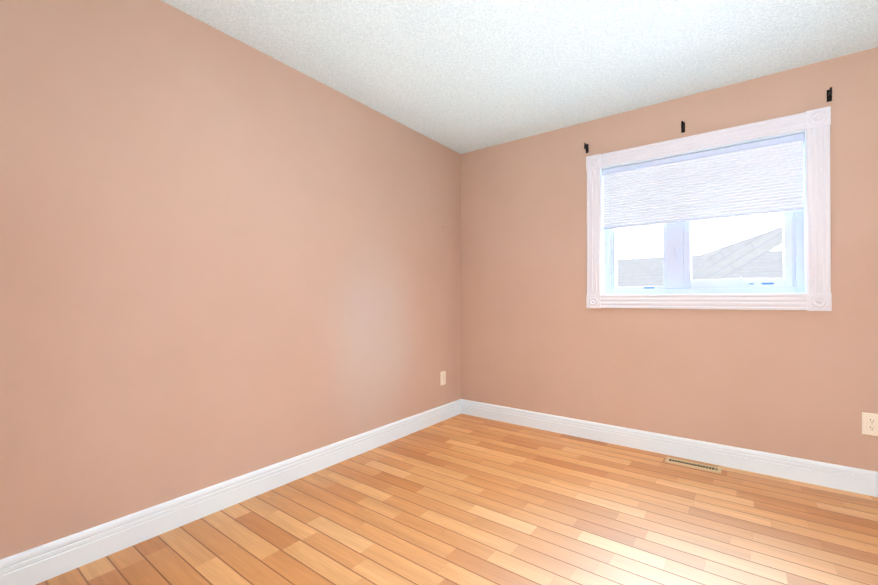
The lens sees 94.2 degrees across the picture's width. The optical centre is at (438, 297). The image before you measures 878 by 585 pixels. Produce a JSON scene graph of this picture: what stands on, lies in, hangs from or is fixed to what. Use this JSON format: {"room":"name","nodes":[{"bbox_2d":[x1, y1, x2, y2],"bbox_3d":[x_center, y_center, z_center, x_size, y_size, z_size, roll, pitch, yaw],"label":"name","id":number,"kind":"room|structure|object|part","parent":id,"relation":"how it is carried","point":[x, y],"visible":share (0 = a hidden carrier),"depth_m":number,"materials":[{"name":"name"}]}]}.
{"room":"empty bedroom","nodes":[
{"label":"empty bedroom","id":0,"kind":"room"},
{"bbox_2d":[0,0,460,559],"bbox_3d":[-1.082,-0.142,2.310,0.220,2.440,4.440,0,0,37],"label":"wall","id":1,"kind":"structure","parent":0,"point":[224,256],"depth_m":1.96,"materials":[{"name":"pink paint"}]},
{"bbox_2d":[0,399,460,584],"bbox_3d":[-0.992,1.011,2.228,0.015,0.133,3.985,0,0,37],"label":"baseboard","id":2,"kind":"structure","parent":1,"relation":"attached to","point":[41,563],"depth_m":1.94,"materials":[{"name":"white paint"}]},
{"bbox_2d":[440,371,445,385],"bbox_3d":[0.038,0.713,3.610,0.008,0.120,0.075,0,0,37],"label":"electrical outlet","id":3,"kind":"object","parent":1,"relation":"attached to","point":[442,377],"visible":1,"depth_m":3.60,"materials":[{"name":"white plastic"}]},
{"bbox_2d":[36,414,877,584],"bbox_3d":[0.287,1.133,1.278,3.640,0.120,4.440,0,0,37],"label":"floor","id":4,"kind":"structure","parent":0,"point":[462,499],"depth_m":1.92,"materials":[{"name":"brown wood"}]},
{"bbox_2d":[665,457,721,473],"bbox_3d":[1.634,1.076,2.627,0.305,0.008,0.107,0,0,37],"label":"floor vent","id":5,"kind":"object","parent":4,"relation":"in","point":[699,466],"visible":1,"depth_m":2.62,"materials":[{"name":"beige metal"}]},
{"bbox_2d":[161,0,877,153],"bbox_3d":[0.287,-1.427,1.292,3.640,0.120,4.440,0,0,37],"label":"ceiling","id":6,"kind":"structure","parent":0,"point":[461,76],"depth_m":2.23,"materials":[{"name":"white paint"}]},
{"bbox_2d":[461,47,877,471],"bbox_3d":[1.552,-0.139,2.973,3.200,2.440,0.220,0,0,37],"label":"wall","id":7,"kind":"structure","parent":0,"point":[537,335],"depth_m":2.79,"materials":[{"name":"pink paint"}]},
{"bbox_2d":[584,143,588,152],"bbox_3d":[1.123,-1.150,3.120,0.022,0.068,0.068,0,0,37],"label":"curtain bracket","id":8,"kind":"object","parent":7,"relation":"attached to","point":[586,146],"visible":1,"depth_m":3.14,"materials":[{"name":"black metal"}]},
{"bbox_2d":[461,399,877,496],"bbox_3d":[1.481,1.014,2.873,3.200,0.133,0.015,0,0,37],"label":"baseboard","id":9,"kind":"structure","parent":7,"relation":"attached to","point":[850,479],"depth_m":2.70,"materials":[{"name":"white paint"}]},
{"bbox_2d":[681,121,684,132],"bbox_3d":[1.635,-1.152,2.736,0.022,0.068,0.068,0,0,37],"label":"curtain bracket","id":10,"kind":"object","parent":7,"relation":"attached to","point":[682,127],"visible":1,"depth_m":2.76,"materials":[{"name":"black metal"}]},
{"bbox_2d":[586,106,831,310],"bbox_3d":[1.724,-0.502,2.784,1.365,1.163,0.179,0,0,37],"label":"window","id":11,"kind":"structure","parent":7,"relation":"in","point":[815,124],"depth_m":2.57,"materials":[{"name":"white paint"}]},
{"bbox_3d":[1.757,-0.495,2.846,0.999,0.856,0.040,0,0,37],"label":"glass","id":12,"kind":"part","parent":11,"relation":"part of","materials":[{"name":"white"}]},
{"bbox_2d":[603,140,803,226],"bbox_3d":[1.707,-0.736,2.763,1.139,0.405,0.015,0,0,37],"label":"window blind","id":13,"kind":"object","parent":11,"relation":"hanging from","point":[766,178],"visible":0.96,"depth_m":2.70,"materials":[{"name":"white fabric"}]},
{"bbox_3d":[1.714,-0.746,2.772,1.143,0.457,0.044,0,0,37],"label":"window blind rails","id":14,"kind":"part","parent":11,"relation":"part of","materials":[{"name":"white fabric"}]},
{"bbox_2d":[601,130,806,294],"bbox_3d":[1.718,-0.502,2.776,1.187,0.985,0.101,0,0,37],"label":"liner","id":15,"kind":"object","parent":11,"relation":"attached to","point":[707,149],"visible":0.5,"depth_m":2.62,"materials":[{"name":"white paint"}]},
{"bbox_2d":[605,211,803,293],"bbox_3d":[1.754,-0.502,2.824,1.187,0.985,0.130,0,0,37],"label":"window","id":16,"kind":"structure","parent":11,"relation":"attached to","point":[677,276],"depth_m":2.83,"materials":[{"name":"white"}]},
{"bbox_3d":[1.960,-0.100,2.626,0.103,0.074,0.065,0,0,37],"label":"window crank","id":17,"kind":"part","parent":16,"relation":"part of","materials":[{"name":"white plastic"}]},
{"bbox_2d":[827,87,832,101],"bbox_3d":[2.211,-1.154,2.305,0.022,0.068,0.068,0,0,37],"label":"curtain bracket","id":18,"kind":"object","parent":7,"relation":"attached to","point":[829,95],"visible":1,"depth_m":2.33,"materials":[{"name":"black metal"}]},
{"bbox_2d":[862,412,877,435],"bbox_3d":[2.359,0.692,2.222,0.075,0.120,0.008,0,0,37],"label":"electrical outlet","id":19,"kind":"object","parent":7,"relation":"attached to","point":[869,423],"visible":1,"depth_m":2.23,"materials":[{"name":"white plastic"}]},
{"label":"outside","id":20,"kind":"structure","parent":0,"visible":0},
{"bbox_2d":[617,227,782,286],"bbox_3d":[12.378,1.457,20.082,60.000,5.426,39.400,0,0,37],"label":"roof","id":21,"kind":"structure","parent":20,"point":[626,272],"depth_m":7.71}
]}

